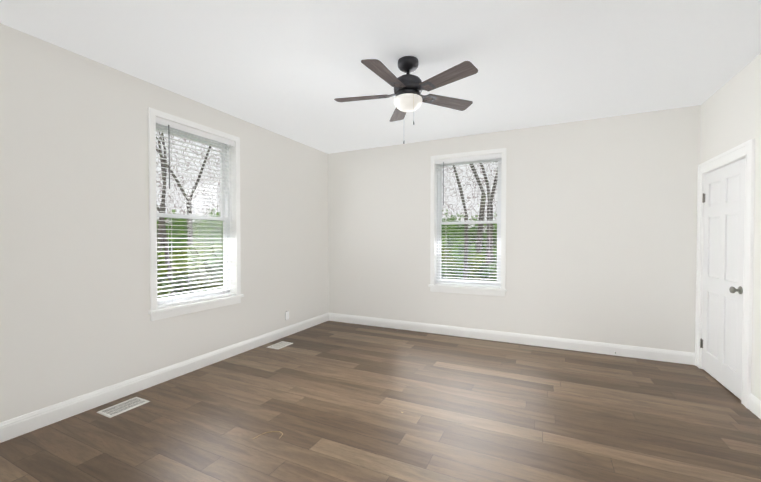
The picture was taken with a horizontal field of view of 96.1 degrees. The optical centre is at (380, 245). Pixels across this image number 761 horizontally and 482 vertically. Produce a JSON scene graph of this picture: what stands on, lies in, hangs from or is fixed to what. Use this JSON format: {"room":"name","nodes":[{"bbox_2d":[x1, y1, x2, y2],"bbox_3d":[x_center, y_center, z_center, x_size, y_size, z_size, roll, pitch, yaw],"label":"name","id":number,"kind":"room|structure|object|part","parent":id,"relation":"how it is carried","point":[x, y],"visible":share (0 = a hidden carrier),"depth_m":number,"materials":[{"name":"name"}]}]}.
{"room":"empty bedroom","nodes":[
{"label":"empty bedroom","id":0,"kind":"room"},
{"bbox_2d":[0,23,327,422],"bbox_3d":[-2.137,-0.100,3.358,0.200,2.800,5.800,0,1,26],"label":"wall","id":1,"kind":"structure","parent":0,"point":[75,320],"depth_m":2.81,"materials":[{"name":"white paint"}]},
{"bbox_2d":[0,313,328,442],"bbox_3d":[-2.040,1.235,3.333,0.015,0.131,5.400,0,1,26],"label":"baseboard","id":2,"kind":"structure","parent":1,"relation":"attached to","point":[28,422],"depth_m":3.00,"materials":[{"name":"white paint"}]},
{"bbox_2d":[148,107,240,309],"bbox_3d":[-1.975,-0.340,3.643,0.192,1.864,1.035,0,1,26],"label":"window","id":3,"kind":"structure","parent":1,"relation":"in","point":[152,152],"depth_m":3.59,"materials":[{"name":"white paint"}]},
{"bbox_2d":[167,127,168,253],"bbox_3d":[-2.088,-0.297,3.365,0.002,1.745,0.002,0,1,26],"label":"blind cord","id":4,"kind":"object","parent":3,"relation":"hanging from","point":[167,127],"depth_m":3.37,"materials":[{"name":"white fabric"}]},
{"bbox_2d":[168,125,169,188],"bbox_3d":[-2.042,-0.856,3.303,0.016,0.615,0.012,0,1,26],"label":"blind wand","id":5,"kind":"object","parent":3,"relation":"hanging from","point":[169,154],"visible":1,"depth_m":3.30,"materials":[{"name":"grey plastic"}]},
{"bbox_2d":[170,138,172,303],"bbox_3d":[-2.042,-0.297,3.343,0.002,1.745,0.002,0,1,26],"label":"blind cord","id":6,"kind":"object","parent":3,"relation":"hanging from","point":[170,138],"depth_m":3.35,"materials":[{"name":"white fabric"}]},
{"bbox_3d":[-2.023,-0.317,3.666,0.039,1.663,0.791,0,1,26],"label":"glass","id":7,"kind":"part","parent":3,"relation":"part of","materials":[{"name":"clear glass"}]},
{"bbox_3d":[-2.024,-0.312,3.667,0.083,1.808,0.915,0,1,26],"label":"left window sashes","id":8,"kind":"part","parent":3,"relation":"part of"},
{"bbox_3d":[-1.933,-0.313,3.623,0.060,1.797,0.911,0,1,26],"label":"left window blind rails","id":9,"kind":"part","parent":3,"relation":"part of","materials":[{"name":"white plastic"}]},
{"bbox_2d":[222,157,223,293],"bbox_3d":[-1.783,-0.306,3.884,0.002,1.745,0.002,0,1,26],"label":"blind cord","id":10,"kind":"object","parent":3,"relation":"hanging from","point":[223,204],"depth_m":3.88,"materials":[{"name":"white fabric"}]},
{"bbox_2d":[150,297,240,320],"bbox_3d":[-1.897,0.656,3.621,0.016,0.070,1.031,0,1,26],"label":"apron","id":11,"kind":"object","parent":1,"relation":"attached to","point":[168,314],"visible":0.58,"depth_m":3.52,"materials":[{"name":"white paint"}]},
{"bbox_2d":[156,116,235,294],"bbox_3d":[-1.994,-0.303,3.652,0.200,1.847,0.939,0,1,26],"label":"liner","id":12,"kind":"object","parent":1,"relation":"attached to","point":[232,234],"visible":0.13,"depth_m":4.04,"materials":[{"name":"white paint"}]},
{"bbox_2d":[148,294,243,313],"bbox_3d":[-1.925,0.606,3.633,0.138,0.030,1.071,0,1,26],"label":"window sill","id":13,"kind":"structure","parent":1,"relation":"attached to","point":[184,305],"depth_m":3.51,"materials":[{"name":"white paint"}]},
{"bbox_2d":[285,311,288,319],"bbox_3d":[-1.318,0.992,4.842,0.008,0.120,0.075,0,1,26],"label":"electrical outlet","id":14,"kind":"object","parent":1,"relation":"attached to","point":[286,315],"visible":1,"depth_m":4.83,"materials":[{"name":"white plastic"}]},
{"bbox_2d":[0,321,760,481],"bbox_3d":[0.106,1.392,2.305,5.175,0.150,5.800,0,1,26],"label":"floor","id":15,"kind":"structure","parent":0,"point":[331,401],"depth_m":2.54,"materials":[{"name":"wood"}]},
{"bbox_2d":[96,397,149,417],"bbox_3d":[-2.081,1.307,2.776,0.190,0.006,0.295,0,1,26],"label":"floor vent","id":16,"kind":"object","parent":15,"relation":"in","point":[121,407],"visible":1,"depth_m":2.76,"materials":[{"name":"white metal"}]},
{"bbox_2d":[267,341,292,349],"bbox_3d":[-1.288,1.281,4.398,0.195,0.006,0.285,0,1,26],"label":"floor vent","id":17,"kind":"object","parent":15,"relation":"in","point":[280,345],"visible":1,"depth_m":4.38,"materials":[{"name":"white metal"}]},
{"bbox_2d":[0,0,760,153],"bbox_3d":[0.106,-1.557,2.258,5.175,0.150,5.800,0,1,26],"label":"ceiling","id":18,"kind":"structure","parent":0,"point":[292,69],"depth_m":2.65,"materials":[{"name":"white paint"}]},
{"bbox_2d":[334,56,477,143],"bbox_3d":[0.200,-1.175,2.748,1.190,0.630,1.160,0,1,26],"label":"fan","id":19,"kind":"object","parent":18,"relation":"hanging from","point":[408,88],"visible":1,"depth_m":2.68,"materials":[{"name":"brown wood"}]},
{"bbox_3d":[-0.157,-1.227,2.852,0.447,0.006,0.146,0,13,12],"label":"blade","id":20,"kind":"part","parent":19,"relation":"part of","materials":[{"name":"brown wood"}]},
{"bbox_3d":[0.030,-1.220,2.435,0.146,0.006,0.447,14,8,29],"label":"blade","id":21,"kind":"part","parent":19,"relation":"part of","materials":[{"name":"brown wood"}]},
{"bbox_3d":[0.181,-1.232,3.159,0.146,0.006,0.447,-12,2,-6],"label":"blade","id":22,"kind":"part","parent":19,"relation":"part of","materials":[{"name":"brown wood"}]},
{"bbox_3d":[0.223,-1.140,2.774,0.230,0.100,0.230,0,1,26],"label":"lamp shade","id":23,"kind":"part","parent":19,"relation":"part of","materials":[{"name":"white glass"}]},
{"bbox_3d":[0.577,-1.228,2.932,0.447,0.006,0.146,0,-11,-24],"label":"blade","id":24,"kind":"part","parent":19,"relation":"part of","materials":[{"name":"brown wood"}]},
{"bbox_3d":[0.484,-1.221,2.485,0.146,0.006,0.447,15,-10,-41],"label":"blade","id":25,"kind":"part","parent":19,"relation":"part of","materials":[{"name":"brown wood"}]},
{"bbox_2d":[328,105,700,352],"bbox_3d":[1.317,-0.123,4.806,5.175,2.800,0.200,0,1,26],"label":"wall","id":26,"kind":"structure","parent":0,"point":[601,230],"depth_m":4.26,"materials":[{"name":"white paint"}]},
{"bbox_2d":[434,164,436,284],"bbox_3d":[1.238,-0.322,4.840,0.939,1.847,0.200,0,1,26],"label":"window frame","id":27,"kind":"structure","parent":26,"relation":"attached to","point":[435,226],"depth_m":4.99,"materials":[{"name":"white paint"}]},
{"bbox_2d":[428,284,506,291],"bbox_3d":[1.205,0.588,4.785,1.071,0.030,0.138,0,1,26],"label":"window sill","id":28,"kind":"structure","parent":26,"relation":"attached to","point":[470,287],"depth_m":4.72,"materials":[{"name":"white paint"}]},
{"bbox_2d":[430,287,504,296],"bbox_3d":[1.192,0.638,4.758,1.031,0.070,0.016,0,1,26],"label":"apron","id":29,"kind":"object","parent":26,"relation":"attached to","point":[470,291],"visible":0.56,"depth_m":4.74,"materials":[{"name":"white paint"}]},
{"bbox_2d":[430,148,506,288],"bbox_3d":[1.229,-0.359,4.821,1.037,1.865,0.192,0,1,26],"label":"window","id":30,"kind":"structure","parent":26,"relation":"in","point":[502,200],"depth_m":4.78,"materials":[{"name":"white paint"}]},
{"bbox_2d":[443,162,443,204],"bbox_3d":[0.898,-0.882,4.879,0.012,0.615,0.016,0,1,26],"label":"blind wand","id":31,"kind":"object","parent":30,"relation":"hanging from","point":[443,183],"visible":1,"depth_m":4.87,"materials":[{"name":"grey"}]},
{"bbox_2d":[445,165,446,234],"bbox_3d":[0.929,-0.322,4.889,0.002,1.745,0.002,0,1,26],"label":"blind cord","id":32,"kind":"object","parent":30,"relation":"hanging from","point":[446,207],"depth_m":4.89,"materials":[{"name":"white fabric"}]},
{"bbox_3d":[1.209,-0.332,4.779,0.911,1.797,0.060,0,1,26],"label":"back window blind rails","id":33,"kind":"part","parent":30,"relation":"part of","materials":[{"name":"white plastic"}]},
{"bbox_3d":[1.253,-0.331,4.870,0.915,1.808,0.083,0,1,26],"label":"back window sashes","id":34,"kind":"part","parent":30,"relation":"part of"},
{"bbox_3d":[1.252,-0.336,4.869,0.791,1.663,0.039,0,1,26],"label":"glass","id":35,"kind":"part","parent":30,"relation":"part of","materials":[{"name":"clear glass"}]},
{"bbox_2d":[329,313,694,364],"bbox_3d":[1.271,1.213,4.730,4.775,0.131,0.015,0,1,26],"label":"baseboard","id":36,"kind":"structure","parent":26,"relation":"attached to","point":[681,357],"depth_m":4.40,"materials":[{"name":"white paint"}]},
{"bbox_2d":[700,53,760,399],"bbox_3d":[2.348,-0.065,1.206,0.200,2.800,5.800,0,1,26],"label":"wall","id":37,"kind":"structure","parent":0,"point":[730,116],"depth_m":2.82,"materials":[{"name":"white paint"}]},
{"bbox_2d":[700,158,744,399],"bbox_3d":[3.202,0.280,3.196,0.048,2.026,0.845,0,1,26],"label":"door","id":38,"kind":"structure","parent":37,"relation":"in","point":[723,254],"depth_m":3.16,"materials":[{"name":"white paint"}]},
{"bbox_3d":[3.361,0.264,3.568,0.013,1.618,0.036,0,1,26],"label":"door hinges","id":39,"kind":"part","parent":38,"relation":"part of","materials":[{"name":"silver metal"}]},
{"bbox_2d":[729,286,742,293],"bbox_3d":[3.014,0.378,2.876,0.099,0.068,0.104,0,1,26],"label":"door knob","id":40,"kind":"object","parent":38,"relation":"attached to","point":[739,290],"depth_m":2.88,"materials":[{"name":"grey metal"}]},
{"bbox_2d":[695,139,754,408],"bbox_3d":[3.271,0.226,3.158,0.221,2.159,1.068,0,1,26],"label":"door frame","id":41,"kind":"structure","parent":37,"relation":"attached to","point":[746,149],"depth_m":2.81,"materials":[{"name":"white paint"}]},
{"bbox_2d":[748,393,760,418],"bbox_3d":[2.018,1.276,0.788,0.015,0.131,4.323,0,1,26],"label":"baseboard","id":42,"kind":"structure","parent":37,"relation":"attached to","point":[754,404],"depth_m":2.66,"materials":[{"name":"white paint"}]},
{"label":"outside","id":43,"kind":"structure","parent":0,"visible":0},
{"bbox_2d":[173,277,201,295],"bbox_3d":[0.030,1.781,7.673,80.000,0.200,75.000,0,1,26],"label":"ground","id":44,"kind":"structure","parent":43,"point":[175,278],"depth_m":15.63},
{"bbox_2d":[156,129,497,297],"bbox_3d":[0.751,-4.193,4.457,32.000,12.110,30.000,0,1,26],"label":"woodland","id":45,"kind":"object","parent":44,"relation":"on","point":[473,249],"depth_m":16.53,"materials":[{"name":"green plant"}]}
]}

